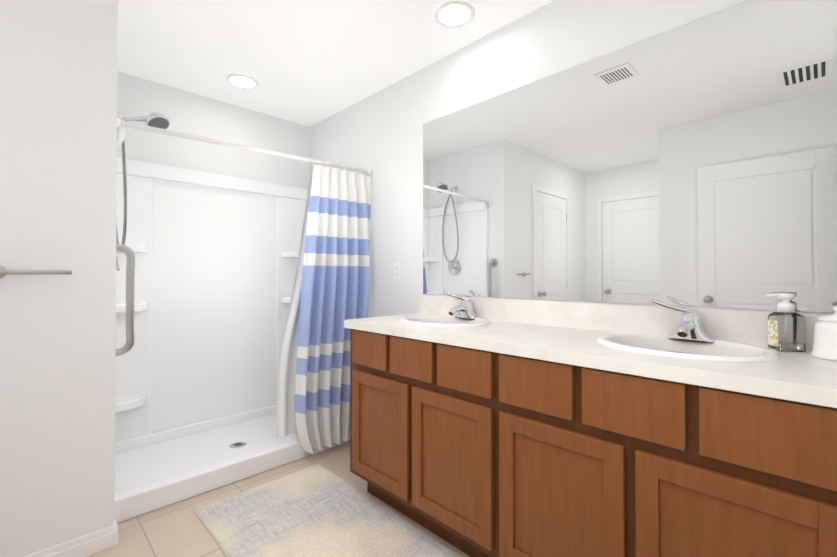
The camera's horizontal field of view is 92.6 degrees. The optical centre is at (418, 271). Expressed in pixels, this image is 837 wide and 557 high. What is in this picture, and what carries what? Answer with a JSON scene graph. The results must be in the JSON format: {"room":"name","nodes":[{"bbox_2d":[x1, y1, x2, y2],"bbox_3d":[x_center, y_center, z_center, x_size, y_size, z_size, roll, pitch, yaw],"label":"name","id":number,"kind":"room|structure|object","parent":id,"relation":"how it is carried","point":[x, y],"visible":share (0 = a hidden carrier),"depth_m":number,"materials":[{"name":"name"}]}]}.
{"room":"bathroom","nodes":[
{"label":"bathroom","id":0,"kind":"room"},
{"bbox_2d":[0,0,87,556],"bbox_3d":[-2.046,-0.063,1.045,1.808,2.440,0.100,1,-1,-45],"label":"wall","id":1,"kind":"structure","parent":0,"point":[43,103],"depth_m":1.55,"materials":[{"name":"white paint"}]},
{"bbox_2d":[0,266,71,278],"bbox_3d":[-1.460,0.005,1.505,0.236,0.053,0.066,1,-1,-45],"label":"towel bar","id":2,"kind":"object","parent":1,"relation":"attached to","point":[3,271],"visible":1,"depth_m":1.49,"materials":[{"name":"silver metal"}]},
{"bbox_2d":[24,524,117,556],"bbox_3d":[-1.472,1.119,1.517,0.538,0.085,0.014,1,-1,-45],"label":"baseboard","id":3,"kind":"structure","parent":1,"relation":"attached to","point":[94,542],"depth_m":1.63,"materials":[{"name":"white wood"}]},
{"bbox_2d":[83,0,117,535],"bbox_3d":[-1.685,-0.053,2.037,0.100,2.440,1.006,1,-1,-45],"label":"wall","id":4,"kind":"structure","parent":0,"point":[100,313],"depth_m":1.68,"materials":[{"name":"white paint"}]},
{"bbox_2d":[115,244,134,356],"bbox_3d":[-1.345,0.130,1.823,0.085,0.549,0.080,1,-1,-45],"label":"grab bar","id":5,"kind":"object","parent":4,"relation":"attached to","point":[130,275],"visible":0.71,"depth_m":1.83,"materials":[{"name":"silver metal"}]},
{"bbox_2d":[116,109,169,270],"bbox_3d":[-1.599,-0.448,2.256,0.323,0.944,0.244,1,-1,-45],"label":"shower head","id":6,"kind":"object","parent":4,"relation":"attached to","point":[158,120],"visible":0.54,"depth_m":2.21},
{"bbox_2d":[117,118,371,174],"bbox_3d":[-0.875,-0.698,2.352,1.481,0.082,0.054,1,-1,-45],"label":"curtain rod","id":7,"kind":"object","parent":4,"relation":"attached to","point":[184,135],"visible":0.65,"depth_m":2.18,"materials":[{"name":"white metal"}]},
{"bbox_2d":[276,155,370,453],"bbox_3d":[-0.591,0.191,2.648,0.617,1.845,0.229,1,-1,-45],"label":"shower curtain","id":8,"kind":"object","parent":7,"relation":"hanging from","point":[330,293],"visible":0.94,"depth_m":2.57,"materials":[{"name":"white fabric"}]},
{"bbox_2d":[117,71,309,188],"bbox_3d":[-1.544,-0.043,2.953,1.586,2.440,0.100,1,-1,-45],"label":"wall","id":9,"kind":"structure","parent":0,"point":[184,111],"depth_m":2.92,"materials":[{"name":"white paint"}]},
{"bbox_2d":[87,442,469,556],"bbox_3d":[-0.716,1.181,0.423,4.140,0.060,4.847,1,-1,-45],"label":"floor","id":10,"kind":"structure","parent":0,"point":[177,529],"depth_m":1.85,"materials":[{"name":"tile"}]},
{"bbox_2d":[114,119,366,523],"bbox_3d":[-1.177,0.233,2.649,1.482,1.881,0.839,1,-1,-45],"label":"shower","id":11,"kind":"object","parent":10,"relation":"on","point":[216,263],"visible":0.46,"depth_m":2.76,"materials":[{"name":"white plastic"}]},
{"bbox_2d":[193,464,462,556],"bbox_3d":[-0.303,1.158,1.629,0.684,0.008,1.559,1,-1,-45],"label":"rug","id":12,"kind":"object","parent":10,"relation":"on","point":[317,510],"visible":1,"depth_m":1.83,"materials":[{"name":"beige fabric"}]},
{"bbox_2d":[344,327,836,556],"bbox_3d":[0.464,0.727,1.630,0.568,0.872,1.858,1,-1,-45],"label":"bathroom vanity","id":13,"kind":"object","parent":10,"relation":"on","point":[489,427],"depth_m":1.22,"materials":[{"name":"brown wood"}]},
{"bbox_2d":[344,311,836,402],"bbox_3d":[0.457,0.271,1.627,0.548,0.040,1.858,1,-1,-45],"label":"countertop","id":14,"kind":"structure","parent":13,"relation":"on","point":[799,373],"depth_m":1.16,"materials":[{"name":"white stone"}]},
{"bbox_2d":[380,311,507,330],"bbox_3d":[0.127,0.319,2.020,0.400,0.157,0.490,1,-1,-45],"label":"sink","id":15,"kind":"object","parent":14,"relation":"in","point":[426,318],"depth_m":2.13,"materials":[{"name":"white ceramic"}]},
{"bbox_2d":[440,291,483,314],"bbox_3d":[0.206,0.182,2.127,0.163,0.148,0.197,1,-1,-45],"label":"faucet","id":16,"kind":"object","parent":14,"relation":"on","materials":[{"name":"silver metal"}]},
{"bbox_2d":[576,327,783,370],"bbox_3d":[0.841,0.312,1.296,0.400,0.157,0.490,1,-1,-45],"label":"sink","id":17,"kind":"object","parent":14,"relation":"in","point":[742,352],"depth_m":1.34,"materials":[{"name":"white ceramic"}]},
{"bbox_2d":[648,299,719,338],"bbox_3d":[0.920,0.174,1.403,0.163,0.148,0.197,1,-1,-45],"label":"faucet","id":18,"kind":"object","parent":14,"relation":"on","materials":[{"name":"silver metal"}]},
{"bbox_2d":[765,293,805,351],"bbox_3d":[1.148,0.158,1.252,0.088,0.177,0.091,1,-1,-45],"label":"soap dispenser","id":19,"kind":"object","parent":14,"relation":"on","point":[785,307],"visible":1,"depth_m":1.25,"materials":[{"name":"clear glass"}]},
{"bbox_2d":[811,306,836,360],"bbox_3d":[1.179,0.171,1.119,0.118,0.148,0.118,1,-1,-45],"label":"ceramic jar","id":20,"kind":"object","parent":14,"relation":"on","point":[825,338],"visible":1,"depth_m":1.11,"materials":[{"name":"white ceramic"}]},
{"bbox_2d":[118,0,553,126],"bbox_3d":[-0.716,-1.319,0.449,4.140,0.060,4.847,1,-1,-45],"label":"ceiling","id":21,"kind":"structure","parent":0,"point":[309,63],"depth_m":2.24,"materials":[{"name":"white paint"}]},
{"bbox_2d":[226,73,258,88],"bbox_3d":[-1.171,-1.260,2.663,0.204,0.011,0.204,1,-1,-45],"label":"recessed light","id":22,"kind":"object","parent":21,"relation":"in","point":[242,81],"visible":1,"depth_m":2.65,"materials":[{"name":"white plastic"}]},
{"bbox_2d":[434,0,474,27],"bbox_3d":[0.178,-1.267,1.978,0.204,0.011,0.204,1,-1,-45],"label":"recessed light","id":23,"kind":"object","parent":21,"relation":"in","point":[454,13],"visible":1,"depth_m":1.97,"materials":[{"name":"white plastic"}]},
{"bbox_2d":[310,0,836,317],"bbox_3d":[0.221,-0.049,2.357,0.109,2.440,3.427,1,-1,-45],"label":"wall","id":24,"kind":"structure","parent":0,"point":[693,163],"depth_m":1.68,"materials":[{"name":"white paint"}]},
{"bbox_2d":[394,262,401,279],"bbox_3d":[-0.139,-0.001,2.649,0.009,0.114,0.070,1,-1,-45],"label":"electrical outlet","id":25,"kind":"object","parent":24,"relation":"attached to","point":[397,270],"visible":1,"depth_m":2.64,"materials":[{"name":"white plastic"}]},
{"bbox_2d":[419,295,822,350],"bbox_3d":[0.659,0.197,1.828,0.020,0.114,1.858,1,-1,-45],"label":"backsplash","id":26,"kind":"structure","parent":0,"relation":"attached to","point":[734,324],"depth_m":1.67,"materials":[{"name":"white stone"}]}
]}

